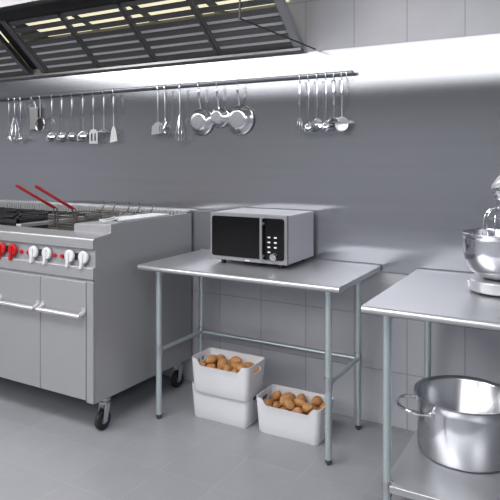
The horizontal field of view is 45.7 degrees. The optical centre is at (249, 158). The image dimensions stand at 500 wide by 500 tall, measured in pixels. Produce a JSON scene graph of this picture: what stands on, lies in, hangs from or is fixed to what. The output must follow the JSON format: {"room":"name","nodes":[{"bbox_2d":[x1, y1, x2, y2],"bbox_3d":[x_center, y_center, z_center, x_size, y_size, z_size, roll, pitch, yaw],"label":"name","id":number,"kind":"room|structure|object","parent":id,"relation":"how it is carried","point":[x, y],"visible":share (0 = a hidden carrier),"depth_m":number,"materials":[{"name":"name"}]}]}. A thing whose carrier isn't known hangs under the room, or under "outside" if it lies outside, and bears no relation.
{"room":"commercial kitchen","nodes":[
{"label":"commercial kitchen","id":0,"kind":"room"},
{"bbox_2d":[0,375,414,499],"bbox_3d":[-3.586,1.533,0.365,13.600,0.100,9.600,0,0,30],"label":"floor","id":1,"kind":"structure","parent":0,"point":[52,447],"depth_m":2.99,"materials":[{"name":"tile"}]},
{"bbox_2d":[0,200,191,429],"bbox_3d":[-1.467,0.888,3.998,1.945,1.189,0.950,0,0,30],"label":"gas range","id":2,"kind":"object","parent":1,"relation":"on","point":[78,312],"visible":0.93,"depth_m":3.38,"materials":[{"name":"silver metal"}]},
{"bbox_2d":[15,185,100,230],"bbox_3d":[-1.173,0.323,3.603,0.154,0.356,0.591,0,0,30],"label":"basket","id":3,"kind":"object","parent":2,"relation":"on","point":[56,225],"visible":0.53,"depth_m":3.60,"materials":[{"name":"grey metal"}]},
{"bbox_2d":[34,185,118,230],"bbox_3d":[-1.037,0.323,3.526,0.154,0.356,0.591,0,0,30],"label":"basket","id":4,"kind":"object","parent":2,"relation":"on","point":[35,186],"visible":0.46,"depth_m":3.54,"materials":[{"name":"grey metal"}]},
{"bbox_2d":[99,213,168,221],"bbox_3d":[-0.708,0.347,3.567,0.164,0.022,0.512,0,0,30],"label":"lid","id":5,"kind":"object","parent":2,"relation":"on","point":[148,215],"visible":1,"depth_m":3.52,"materials":[{"name":"white metal"}]},
{"bbox_2d":[192,381,263,427],"bbox_3d":[-0.126,1.388,3.422,0.383,0.190,0.212,0,0,30],"label":"crate","id":6,"kind":"object","parent":1,"relation":"on","point":[232,412],"visible":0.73,"depth_m":3.32,"materials":[{"name":"white plastic"}]},
{"bbox_2d":[192,348,264,401],"bbox_3d":[-0.124,1.229,3.390,0.383,0.190,0.212,0,0,30],"label":"crate","id":7,"kind":"object","parent":6,"relation":"on","point":[244,385],"visible":0.95,"depth_m":3.31,"materials":[{"name":"white plastic"}]},
{"bbox_2d":[199,361,206,365],"bbox_3d":[-0.275,1.192,3.424,0.052,0.059,0.081,0,0,-7],"label":"potato","id":8,"kind":"object","parent":7,"relation":"in","point":[202,363],"visible":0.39,"depth_m":3.40,"materials":[{"name":"brown food"}]},
{"bbox_2d":[206,364,215,368],"bbox_3d":[-0.226,1.195,3.369,0.057,0.058,0.056,0,0,-34],"label":"potato","id":9,"kind":"object","parent":7,"relation":"in","point":[208,365],"visible":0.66,"depth_m":3.36,"materials":[{"name":"brown food"}]},
{"bbox_2d":[205,355,216,364],"bbox_3d":[-0.222,1.158,3.418,0.054,0.053,0.081,0,0,34],"label":"potato","id":10,"kind":"object","parent":7,"relation":"in","point":[212,359],"visible":0.93,"depth_m":3.40,"materials":[{"name":"brown food"}]},
{"bbox_2d":[216,354,224,363],"bbox_3d":[-0.184,1.179,3.490,0.079,0.058,0.053,0,0,-30],"label":"potato","id":11,"kind":"object","parent":7,"relation":"in","point":[219,356],"visible":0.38,"depth_m":3.48,"materials":[{"name":"brown food"}]},
{"bbox_2d":[217,359,226,368],"bbox_3d":[-0.158,1.174,3.378,0.054,0.069,0.052,0,0,42],"label":"potato","id":12,"kind":"object","parent":7,"relation":"in","point":[221,362],"visible":0.58,"depth_m":3.37,"materials":[{"name":"brown food"}]},
{"bbox_2d":[223,365,231,371],"bbox_3d":[-0.126,1.187,3.332,0.055,0.070,0.068,0,0,35],"label":"potato","id":13,"kind":"object","parent":7,"relation":"in","point":[226,367],"visible":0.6,"depth_m":3.31,"materials":[{"name":"brown food"}]},
{"bbox_2d":[230,362,238,368],"bbox_3d":[-0.081,1.180,3.364,0.054,0.056,0.081,0,0,-39],"label":"potato","id":14,"kind":"object","parent":7,"relation":"in","point":[233,365],"visible":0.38,"depth_m":3.35,"materials":[{"name":"brown food"}]},
{"bbox_2d":[230,356,241,363],"bbox_3d":[-0.082,1.165,3.421,0.073,0.055,0.054,0,0,15],"label":"potato","id":15,"kind":"object","parent":7,"relation":"in","point":[237,359],"visible":0.64,"depth_m":3.40,"materials":[{"name":"brown food"}]},
{"bbox_2d":[236,363,245,371],"bbox_3d":[-0.049,1.161,3.295,0.060,0.050,0.066,0,0,37],"label":"potato","id":16,"kind":"object","parent":7,"relation":"in","point":[239,366],"visible":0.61,"depth_m":3.28,"materials":[{"name":"brown food"}]},
{"bbox_2d":[243,362,253,366],"bbox_3d":[-0.005,1.192,3.396,0.076,0.061,0.056,0,0,-14],"label":"potato","id":17,"kind":"object","parent":7,"relation":"in","point":[250,364],"visible":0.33,"depth_m":3.38,"materials":[{"name":"brown food"}]},
{"bbox_2d":[137,249,380,465],"bbox_3d":[0.046,1.036,3.325,1.205,0.894,0.640,0,0,30],"label":"work table","id":18,"kind":"object","parent":1,"relation":"on","point":[330,277],"visible":0.92,"depth_m":3.24,"materials":[{"name":"silver metal"}]},
{"bbox_2d":[210,208,312,267],"bbox_3d":[0.067,0.449,3.430,0.490,0.292,0.394,0,0,30],"label":"microwave","id":19,"kind":"object","parent":18,"relation":"on","point":[279,237],"visible":1,"depth_m":3.29,"materials":[{"name":"grey metal"}]},
{"bbox_2d":[324,292,332,295],"bbox_3d":[0.381,0.642,2.882,0.048,0.036,0.048,0,0,30],"label":"socket","id":20,"kind":"object","parent":18,"relation":"attached to","point":[325,293],"depth_m":2.86,"materials":[{"name":"grey metal"}]},
{"bbox_2d":[256,384,333,445],"bbox_3d":[0.244,1.388,3.226,0.383,0.190,0.212,0,0,30],"label":"crate","id":21,"kind":"object","parent":1,"relation":"on","point":[308,429],"visible":0.79,"depth_m":3.15,"materials":[{"name":"white plastic"}]},
{"bbox_2d":[264,399,271,406],"bbox_3d":[0.095,1.346,3.253,0.060,0.051,0.067,0,0,-8],"label":"potato","id":22,"kind":"object","parent":21,"relation":"in","point":[267,402],"visible":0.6,"depth_m":3.24,"materials":[{"name":"brown food"}]},
{"bbox_2d":[272,390,281,401],"bbox_3d":[0.148,1.318,3.300,0.053,0.071,0.062,0,0,-3],"label":"potato","id":23,"kind":"object","parent":21,"relation":"in","point":[276,395],"visible":0.98,"depth_m":3.28,"materials":[{"name":"brown food"}]},
{"bbox_2d":[272,401,281,408],"bbox_3d":[0.149,1.361,3.271,0.070,0.052,0.054,0,0,-31],"label":"potato","id":24,"kind":"object","parent":21,"relation":"in","point":[276,404],"visible":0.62,"depth_m":3.25,"materials":[{"name":"brown food"}]},
{"bbox_2d":[279,392,295,405],"bbox_3d":[0.205,1.323,3.271,0.099,0.066,0.064,0,0,-20],"label":"potato","id":25,"kind":"object","parent":21,"relation":"in","point":[290,395],"visible":0.59,"depth_m":3.25,"materials":[{"name":"brown food"}]},
{"bbox_2d":[283,397,294,409],"bbox_3d":[0.210,1.323,3.201,0.056,0.058,0.076,0,0,-27],"label":"potato","id":26,"kind":"object","parent":21,"relation":"in","point":[288,403],"visible":0.97,"depth_m":3.18,"materials":[{"name":"brown food"}]},
{"bbox_2d":[292,407,302,413],"bbox_3d":[0.247,1.346,3.145,0.073,0.069,0.053,0,0,34],"label":"potato","id":27,"kind":"object","parent":21,"relation":"in","point":[297,409],"visible":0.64,"depth_m":3.12,"materials":[{"name":"brown food"}]},
{"bbox_2d":[297,393,305,400],"bbox_3d":[0.278,1.344,3.267,0.064,0.095,0.070,0,0,44],"label":"potato","id":28,"kind":"object","parent":21,"relation":"in","point":[301,395],"visible":0.34,"depth_m":3.26,"materials":[{"name":"brown food"}]},
{"bbox_2d":[302,403,312,412],"bbox_3d":[0.305,1.316,3.140,0.052,0.054,0.070,0,0,-28],"label":"potato","id":29,"kind":"object","parent":21,"relation":"in","point":[306,407],"visible":0.98,"depth_m":3.12,"materials":[{"name":"brown food"}]},
{"bbox_2d":[311,396,322,405],"bbox_3d":[0.366,1.320,3.232,0.053,0.053,0.060,0,0,31],"label":"potato","id":30,"kind":"object","parent":21,"relation":"in","point":[316,400],"visible":0.94,"depth_m":3.21,"materials":[{"name":"brown food"}]},
{"bbox_3d":[0.247,1.367,3.210,0.052,0.052,0.076,19,-27,-11],"label":"potato","id":31,"kind":"object","parent":21,"relation":"in","visible":0},
{"bbox_2d":[294,398,305,407],"bbox_3d":[0.270,1.318,3.205,0.078,0.051,0.050,0,0,38],"label":"potato","id":32,"kind":"object","parent":31,"relation":"on","point":[298,402],"visible":0.8,"depth_m":3.19,"materials":[{"name":"brown food"}]},
{"bbox_2d":[361,268,499,499],"bbox_3d":[1.291,1.036,2.456,1.414,0.894,0.924,0,0,30],"label":"work table","id":33,"kind":"object","parent":1,"relation":"on","point":[428,296],"visible":0.63,"depth_m":2.44,"materials":[{"name":"silver metal"}]},
{"bbox_2d":[381,315,392,319],"bbox_3d":[0.566,0.642,2.450,0.048,0.036,0.048,0,0,30],"label":"socket","id":34,"kind":"object","parent":33,"relation":"attached to","point":[383,317],"depth_m":2.43,"materials":[{"name":"grey metal"}]},
{"bbox_2d":[389,429,499,499],"bbox_3d":[1.292,1.345,2.456,1.280,0.028,0.787,0,0,30],"label":"shelf","id":35,"kind":"object","parent":33,"relation":"attached to","point":[414,475],"depth_m":2.45,"materials":[{"name":"silver metal"}]},
{"bbox_2d":[395,375,499,472],"bbox_3d":[0.983,1.199,2.708,0.584,0.263,0.456,0,0,30],"label":"stockpot","id":36,"kind":"object","parent":33,"relation":"on","point":[458,416],"visible":1,"depth_m":2.59,"materials":[{"name":"silver metal"}]},
{"bbox_2d":[461,176,499,295],"bbox_3d":[1.241,0.298,2.573,0.617,0.594,0.324,0,0,30],"label":"stand mixer","id":37,"kind":"object","parent":33,"relation":"on","point":[481,246],"visible":1,"depth_m":2.58,"materials":[{"name":"silver metal"}]},
{"bbox_2d":[461,228,499,281],"bbox_3d":[1.114,0.432,2.645,0.324,0.210,0.324,0,0,30],"label":"bowl","id":38,"kind":"object","parent":37,"relation":"on","point":[481,246],"depth_m":2.57,"materials":[{"name":"silver metal"}]},
{"bbox_2d":[492,190,499,199],"bbox_3d":[1.120,0.159,2.642,0.076,0.044,0.076,0,0,30],"label":"socket","id":39,"kind":"object","parent":37,"relation":"attached to","point":[496,192],"depth_m":2.62,"materials":[{"name":"silver metal"}]},
{"bbox_2d":[0,0,499,431],"bbox_3d":[-1.239,0.008,4.507,13.600,2.950,0.120,0,0,30],"label":"wall","id":40,"kind":"structure","parent":0,"point":[287,315],"depth_m":3.40,"materials":[{"name":"tile"}]},
{"bbox_2d":[0,0,315,80],"bbox_3d":[-1.917,-1.015,4.314,4.812,0.748,0.900,0,0,30],"label":"exhaust hood","id":41,"kind":"object","parent":40,"relation":"attached to","point":[39,38],"visible":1,"depth_m":3.90,"materials":[{"name":"grey metal"}]},
{"bbox_2d":[26,16,90,36],"bbox_3d":[-1.428,-0.986,4.340,0.450,0.084,0.294,0,0,30],"label":"lamp","id":42,"kind":"object","parent":41,"relation":"attached to","point":[60,25],"depth_m":4.33,"materials":[{"name":"beige"}]},
{"bbox_2d":[78,7,146,28],"bbox_3d":[-0.964,-0.986,4.077,0.450,0.084,0.294,0,0,30],"label":"lamp","id":43,"kind":"object","parent":41,"relation":"attached to","point":[128,8],"depth_m":4.07,"materials":[{"name":"beige"}]},
{"bbox_2d":[137,0,213,20],"bbox_3d":[-0.499,-0.986,3.813,0.450,0.084,0.294,0,0,30],"label":"lamp","id":44,"kind":"object","parent":41,"relation":"attached to","point":[167,1],"depth_m":3.83,"materials":[{"name":"beige"}]},
{"bbox_2d":[215,0,288,10],"bbox_3d":[-0.034,-0.986,3.550,0.450,0.084,0.294,0,0,30],"label":"lamp","id":45,"kind":"object","parent":41,"relation":"attached to","point":[228,1],"depth_m":3.66,"materials":[{"name":"beige"}]},
{"bbox_2d":[0,33,499,273],"bbox_3d":[-1.270,-0.005,4.453,13.400,1.268,0.004,0,0,30],"label":"cladding","id":46,"kind":"object","parent":40,"relation":"attached to","point":[415,166],"visible":0.75,"depth_m":3.53,"materials":[{"name":"metal"}]},
{"bbox_2d":[0,70,353,99],"bbox_3d":[-1.171,-0.491,4.364,4.059,0.036,0.054,0,0,30],"label":"utensil rail","id":47,"kind":"object","parent":46,"relation":"attached to","point":[329,74],"visible":0.99,"depth_m":3.89,"materials":[{"name":"grey metal"}]},
{"bbox_2d":[380,271,408,274],"bbox_3d":[-1.271,0.628,4.450,13.400,0.006,0.002,0,0,30],"label":"trim","id":48,"kind":"structure","parent":40,"relation":"attached to","point":[380,271],"depth_m":3.27,"materials":[{"name":"grey"}]},
{"bbox_3d":[0.297,-0.480,3.514,0.004,0.049,0.028,0,0,30],"label":"s-hook","id":49,"kind":"object","parent":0,"visible":0},
{"bbox_2d":[297,80,302,132],"bbox_3d":[0.295,-0.309,3.511,0.037,0.315,0.014,0,0,30],"label":"serving fork","id":50,"kind":"object","parent":49,"relation":"hanging from","point":[299,119],"visible":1,"depth_m":3.50,"materials":[{"name":"white metal"}]},
{"bbox_3d":[-1.938,-0.480,4.781,0.004,0.049,0.028,0,0,30],"label":"s-hook","id":51,"kind":"object","parent":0,"visible":0},
{"bbox_2d":[7,101,10,139],"bbox_3d":[-1.940,-0.309,4.777,0.020,0.316,0.022,0,0,30],"label":"serving spoon","id":52,"kind":"object","parent":51,"relation":"hanging from","point":[9,133],"visible":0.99,"depth_m":4.77,"materials":[{"name":"grey metal"}]},
{"bbox_2d":[7,119,10,139],"bbox_3d":[-1.941,-0.239,4.780,0.027,0.176,0.011,0,0,-26],"label":"spoon bowl","id":53,"kind":"object","parent":52,"relation":"on","point":[9,134],"depth_m":4.78,"materials":[{"name":"white metal"}]},
{"bbox_3d":[0.393,-0.480,3.460,0.004,0.049,0.028,0,0,30],"label":"s-hook","id":54,"kind":"object","parent":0,"visible":0},
{"bbox_2d":[312,79,321,128],"bbox_3d":[0.391,-0.322,3.459,0.060,0.290,0.013,0,0,3],"label":"serving spoon","id":55,"kind":"object","parent":54,"relation":"hanging from","point":[317,123],"visible":1,"depth_m":3.46,"materials":[{"name":"white metal"}]},
{"bbox_3d":[-0.572,-0.480,4.007,0.004,0.049,0.028,0,0,30],"label":"s-hook","id":56,"kind":"object","parent":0,"visible":0},
{"bbox_2d":[159,90,170,135],"bbox_3d":[-0.579,-0.311,3.995,0.098,0.311,0.025,0,0,30],"label":"skimmer","id":57,"kind":"object","parent":56,"relation":"hanging from","point":[161,128],"visible":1,"depth_m":4.00,"materials":[{"name":"grey metal"}]},
{"bbox_2d":[159,121,170,135],"bbox_3d":[-0.579,-0.236,3.995,0.098,0.161,0.025,0,0,30],"label":"wire bowl","id":58,"kind":"object","parent":57,"relation":"on","point":[161,128],"depth_m":3.99,"materials":[{"name":"white metal"}]},
{"bbox_3d":[0.526,-0.480,3.385,0.004,0.049,0.028,0,0,30],"label":"s-hook","id":59,"kind":"object","parent":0,"visible":0},
{"bbox_2d":[335,77,348,131],"bbox_3d":[0.525,-0.312,3.383,0.085,0.310,0.018,0,0,30],"label":"skimmer","id":60,"kind":"object","parent":59,"relation":"hanging from","point":[341,126],"visible":1,"depth_m":3.38,"materials":[{"name":"white metal"}]},
{"bbox_3d":[-1.139,-0.480,4.328,0.004,0.049,0.028,0,0,30],"label":"s-hook","id":61,"kind":"object","parent":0,"visible":0},
{"bbox_2d":[89,95,97,143],"bbox_3d":[-1.141,-0.289,4.325,0.082,0.355,0.015,0,0,30],"label":"slotted turner","id":62,"kind":"object","parent":61,"relation":"hanging from","point":[93,130],"visible":1,"depth_m":4.32,"materials":[{"name":"grey metal"}]},
{"bbox_3d":[-0.971,-0.480,4.233,0.004,0.049,0.028,0,0,30],"label":"s-hook","id":63,"kind":"object","parent":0,"visible":0},
{"bbox_2d":[110,95,116,142],"bbox_3d":[-0.973,-0.292,4.229,0.055,0.350,0.015,0,0,-4],"label":"spatula","id":64,"kind":"object","parent":63,"relation":"hanging from","point":[113,138],"visible":1,"depth_m":4.23,"materials":[{"name":"grey metal"}]},
{"bbox_3d":[-1.626,-0.480,4.604,0.004,0.049,0.028,0,0,30],"label":"s-hook","id":65,"kind":"object","parent":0,"visible":0},
{"bbox_2d":[35,99,44,131],"bbox_3d":[-1.621,-0.337,4.612,0.105,0.260,0.035,0,0,30],"label":"strainer","id":66,"kind":"object","parent":65,"relation":"hanging from","point":[43,121],"visible":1,"depth_m":4.60,"materials":[{"name":"white metal"}]},
{"bbox_3d":[-0.623,-0.480,4.036,0.004,0.049,0.028,0,0,30],"label":"s-hook","id":67,"kind":"object","parent":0,"visible":0},
{"bbox_2d":[151,91,164,134],"bbox_3d":[-0.625,-0.316,4.032,0.092,0.302,0.007,0,0,13],"label":"turner","id":68,"kind":"object","parent":67,"relation":"hanging from","point":[155,128],"visible":1,"depth_m":4.03,"materials":[{"name":"grey metal"}]},
{"bbox_3d":[-1.877,-0.480,4.746,0.004,0.049,0.028,0,0,30],"label":"s-hook","id":69,"kind":"object","parent":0,"visible":0},
{"bbox_2d":[9,101,19,142],"bbox_3d":[-1.879,-0.297,4.743,0.077,0.339,0.077,0,0,-7],"label":"whisk","id":70,"kind":"object","parent":69,"relation":"hanging from","point":[13,122],"visible":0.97,"depth_m":4.74,"materials":[{"name":"grey metal"}]},
{"bbox_3d":[-0.463,-0.480,3.945,0.004,0.049,0.028,0,0,30],"label":"s-hook","id":71,"kind":"object","parent":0,"visible":0},
{"bbox_2d":[176,89,183,141],"bbox_3d":[-0.465,-0.290,3.942,0.058,0.354,0.058,0,0,-7],"label":"whisk","id":72,"kind":"object","parent":71,"relation":"hanging from","point":[179,118],"visible":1,"depth_m":3.94,"materials":[{"name":"grey metal"}]},
{"bbox_3d":[-0.333,-0.480,3.871,0.004,0.049,0.028,0,0,30],"label":"s-hook","id":73,"kind":"object","parent":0,"visible":0},
{"bbox_2d":[190,89,212,134],"bbox_3d":[-0.330,-0.307,3.877,0.182,0.304,0.048,0,0,30],"label":"frying pan","id":74,"kind":"object","parent":73,"relation":"hanging from","point":[201,123],"visible":0.98,"depth_m":3.86,"materials":[{"name":"silver metal"}]},
{"bbox_3d":[-0.210,-0.480,3.802,0.004,0.049,0.028,0,0,30],"label":"s-hook","id":75,"kind":"object","parent":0,"visible":0},
{"bbox_2d":[210,88,227,127],"bbox_3d":[-0.207,-0.331,3.807,0.138,0.257,0.047,0,0,30],"label":"frying pan","id":76,"kind":"object","parent":75,"relation":"hanging from","point":[219,115],"visible":0.98,"depth_m":3.79,"materials":[{"name":"silver metal"}]},
{"bbox_3d":[-0.076,-0.480,3.726,0.004,0.049,0.028,0,0,30],"label":"s-hook","id":77,"kind":"object","parent":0,"visible":0},
{"bbox_2d":[227,86,253,134],"bbox_3d":[-0.073,-0.306,3.732,0.194,0.306,0.048,0,0,30],"label":"frying pan","id":78,"kind":"object","parent":77,"relation":"hanging from","point":[240,118],"visible":1,"depth_m":3.71,"materials":[{"name":"silver metal"}]},
{"bbox_3d":[-1.707,-0.480,4.650,0.004,0.049,0.028,0,0,30],"label":"s-hook","id":79,"kind":"object","parent":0,"visible":0},
{"bbox_2d":[27,100,37,129],"bbox_3d":[-1.712,-0.348,4.643,0.104,0.233,0.044,0,0,30],"label":"grater","id":80,"kind":"object","parent":79,"relation":"hanging from","point":[33,111],"visible":1,"depth_m":4.62,"materials":[{"name":"grey metal"}]},
{"bbox_3d":[-1.818,-0.480,4.713,0.004,0.049,0.028,0,0,30],"label":"s-hook","id":81,"kind":"object","parent":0,"visible":0},
{"bbox_2d":[17,100,22,140],"bbox_3d":[-1.823,-0.303,4.703,0.052,0.328,0.039,0,0,30],"label":"ladle","id":82,"kind":"object","parent":81,"relation":"hanging from","point":[20,138],"visible":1,"depth_m":4.71,"materials":[{"name":"grey metal"}]},
{"bbox_2d":[17,118,22,140],"bbox_3d":[-1.823,-0.233,4.703,0.052,0.188,0.039,0,0,30],"label":"bowl","id":83,"kind":"object","parent":82,"relation":"on","point":[20,138],"depth_m":4.71,"materials":[{"name":"white metal"}]},
{"bbox_3d":[-1.513,-0.480,4.540,0.004,0.049,0.028,0,0,30],"label":"s-hook","id":84,"kind":"object","parent":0,"visible":0},
{"bbox_2d":[46,98,56,141],"bbox_3d":[-1.516,-0.298,4.533,0.092,0.338,0.064,0,0,30],"label":"ladle","id":85,"kind":"object","parent":84,"relation":"hanging from","point":[51,137],"visible":1,"depth_m":4.54,"materials":[{"name":"grey metal"}]},
{"bbox_2d":[46,117,56,141],"bbox_3d":[-1.516,-0.228,4.533,0.092,0.199,0.064,0,0,30],"label":"bowl","id":86,"kind":"object","parent":85,"relation":"on","point":[52,136],"depth_m":4.55,"materials":[{"name":"white metal"}]},
{"bbox_3d":[-1.419,-0.480,4.487,0.004,0.049,0.028,0,0,30],"label":"s-hook","id":87,"kind":"object","parent":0,"visible":0},
{"bbox_2d":[56,97,65,140],"bbox_3d":[-1.424,-0.300,4.480,0.084,0.334,0.058,0,0,30],"label":"ladle","id":88,"kind":"object","parent":87,"relation":"hanging from","point":[62,135],"visible":1,"depth_m":4.48,"materials":[{"name":"grey metal"}]},
{"bbox_2d":[56,116,65,140],"bbox_3d":[-1.424,-0.230,4.480,0.084,0.195,0.058,0,0,30],"label":"bowl","id":89,"kind":"object","parent":88,"relation":"on","point":[60,137],"depth_m":4.49,"materials":[{"name":"white metal"}]},
{"bbox_3d":[-1.327,-0.480,4.435,0.004,0.049,0.028,0,0,30],"label":"s-hook","id":90,"kind":"object","parent":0,"visible":0},
{"bbox_2d":[67,97,75,140],"bbox_3d":[-1.332,-0.302,4.427,0.073,0.329,0.050,0,0,30],"label":"ladle","id":91,"kind":"object","parent":90,"relation":"hanging from","point":[71,136],"visible":1,"depth_m":4.43,"materials":[{"name":"grey metal"}]},
{"bbox_2d":[67,116,75,140],"bbox_3d":[-1.332,-0.232,4.427,0.073,0.190,0.050,0,0,30],"label":"bowl","id":92,"kind":"object","parent":91,"relation":"on","point":[71,136],"depth_m":4.44,"materials":[{"name":"white metal"}]},
{"bbox_3d":[-1.230,-0.480,4.380,0.004,0.049,0.028,0,0,30],"label":"s-hook","id":93,"kind":"object","parent":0,"visible":0},
{"bbox_2d":[76,96,88,141],"bbox_3d":[-1.233,-0.295,4.373,0.101,0.342,0.070,0,0,30],"label":"ladle","id":94,"kind":"object","parent":93,"relation":"hanging from","point":[82,136],"visible":1,"depth_m":4.38,"materials":[{"name":"grey metal"}]},
{"bbox_2d":[76,115,88,141],"bbox_3d":[-1.233,-0.226,4.373,0.101,0.203,0.070,0,0,30],"label":"bowl","id":95,"kind":"object","parent":94,"relation":"on","point":[82,136],"depth_m":4.39,"materials":[{"name":"white metal"}]},
{"bbox_3d":[0.346,-0.480,3.487,0.004,0.049,0.028,0,0,30],"label":"s-hook","id":96,"kind":"object","parent":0,"visible":0},
{"bbox_2d":[304,80,312,132],"bbox_3d":[0.345,-0.308,3.478,0.042,0.316,0.072,0,0,-32],"label":"ladle","id":97,"kind":"object","parent":96,"relation":"hanging from","point":[308,128],"visible":1,"depth_m":3.48,"materials":[{"name":"white metal"}]},
{"bbox_2d":[304,108,312,132],"bbox_3d":[0.345,-0.239,3.478,0.042,0.177,0.072,0,0,-29],"label":"bowl","id":98,"kind":"object","parent":97,"relation":"on","point":[308,127],"depth_m":3.49,"materials":[{"name":"white metal"}]},
{"bbox_3d":[0.442,-0.480,3.433,0.004,0.049,0.028,0,0,30],"label":"s-hook","id":99,"kind":"object","parent":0,"visible":0},
{"bbox_2d":[322,78,329,131],"bbox_3d":[0.441,-0.311,3.424,0.037,0.311,0.068,0,0,-31],"label":"ladle","id":100,"kind":"object","parent":99,"relation":"hanging from","point":[326,126],"visible":1,"depth_m":3.43,"materials":[{"name":"white metal"}]},
{"bbox_2d":[322,109,329,131],"bbox_3d":[0.442,-0.241,3.424,0.037,0.171,0.068,0,0,-24],"label":"bowl","id":101,"kind":"object","parent":100,"relation":"on","point":[326,126],"depth_m":3.43,"materials":[{"name":"white metal"}]},
{"bbox_3d":[-1.051,-0.480,4.278,0.004,0.049,0.028,0,0,30],"label":"s-hook","id":102,"kind":"object","parent":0,"visible":0},
{"bbox_2d":[96,94,110,132],"bbox_3d":[-1.054,-0.330,4.271,0.104,0.274,0.104,0,0,30],"label":"masher","id":103,"kind":"object","parent":102,"relation":"hanging from","point":[106,130],"visible":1,"depth_m":4.27,"materials":[{"name":"grey metal"}]},
{"bbox_3d":[0.484,-0.480,3.408,0.004,0.049,0.028,0,0,30],"label":"s-hook","id":104,"kind":"object","parent":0,"visible":0},
{"bbox_2d":[328,78,339,121],"bbox_3d":[0.482,-0.340,3.405,0.076,0.254,0.076,0,0,30],"label":"masher","id":105,"kind":"object","parent":104,"relation":"hanging from","point":[333,119],"visible":0.98,"depth_m":3.40,"materials":[{"name":"silver metal"}]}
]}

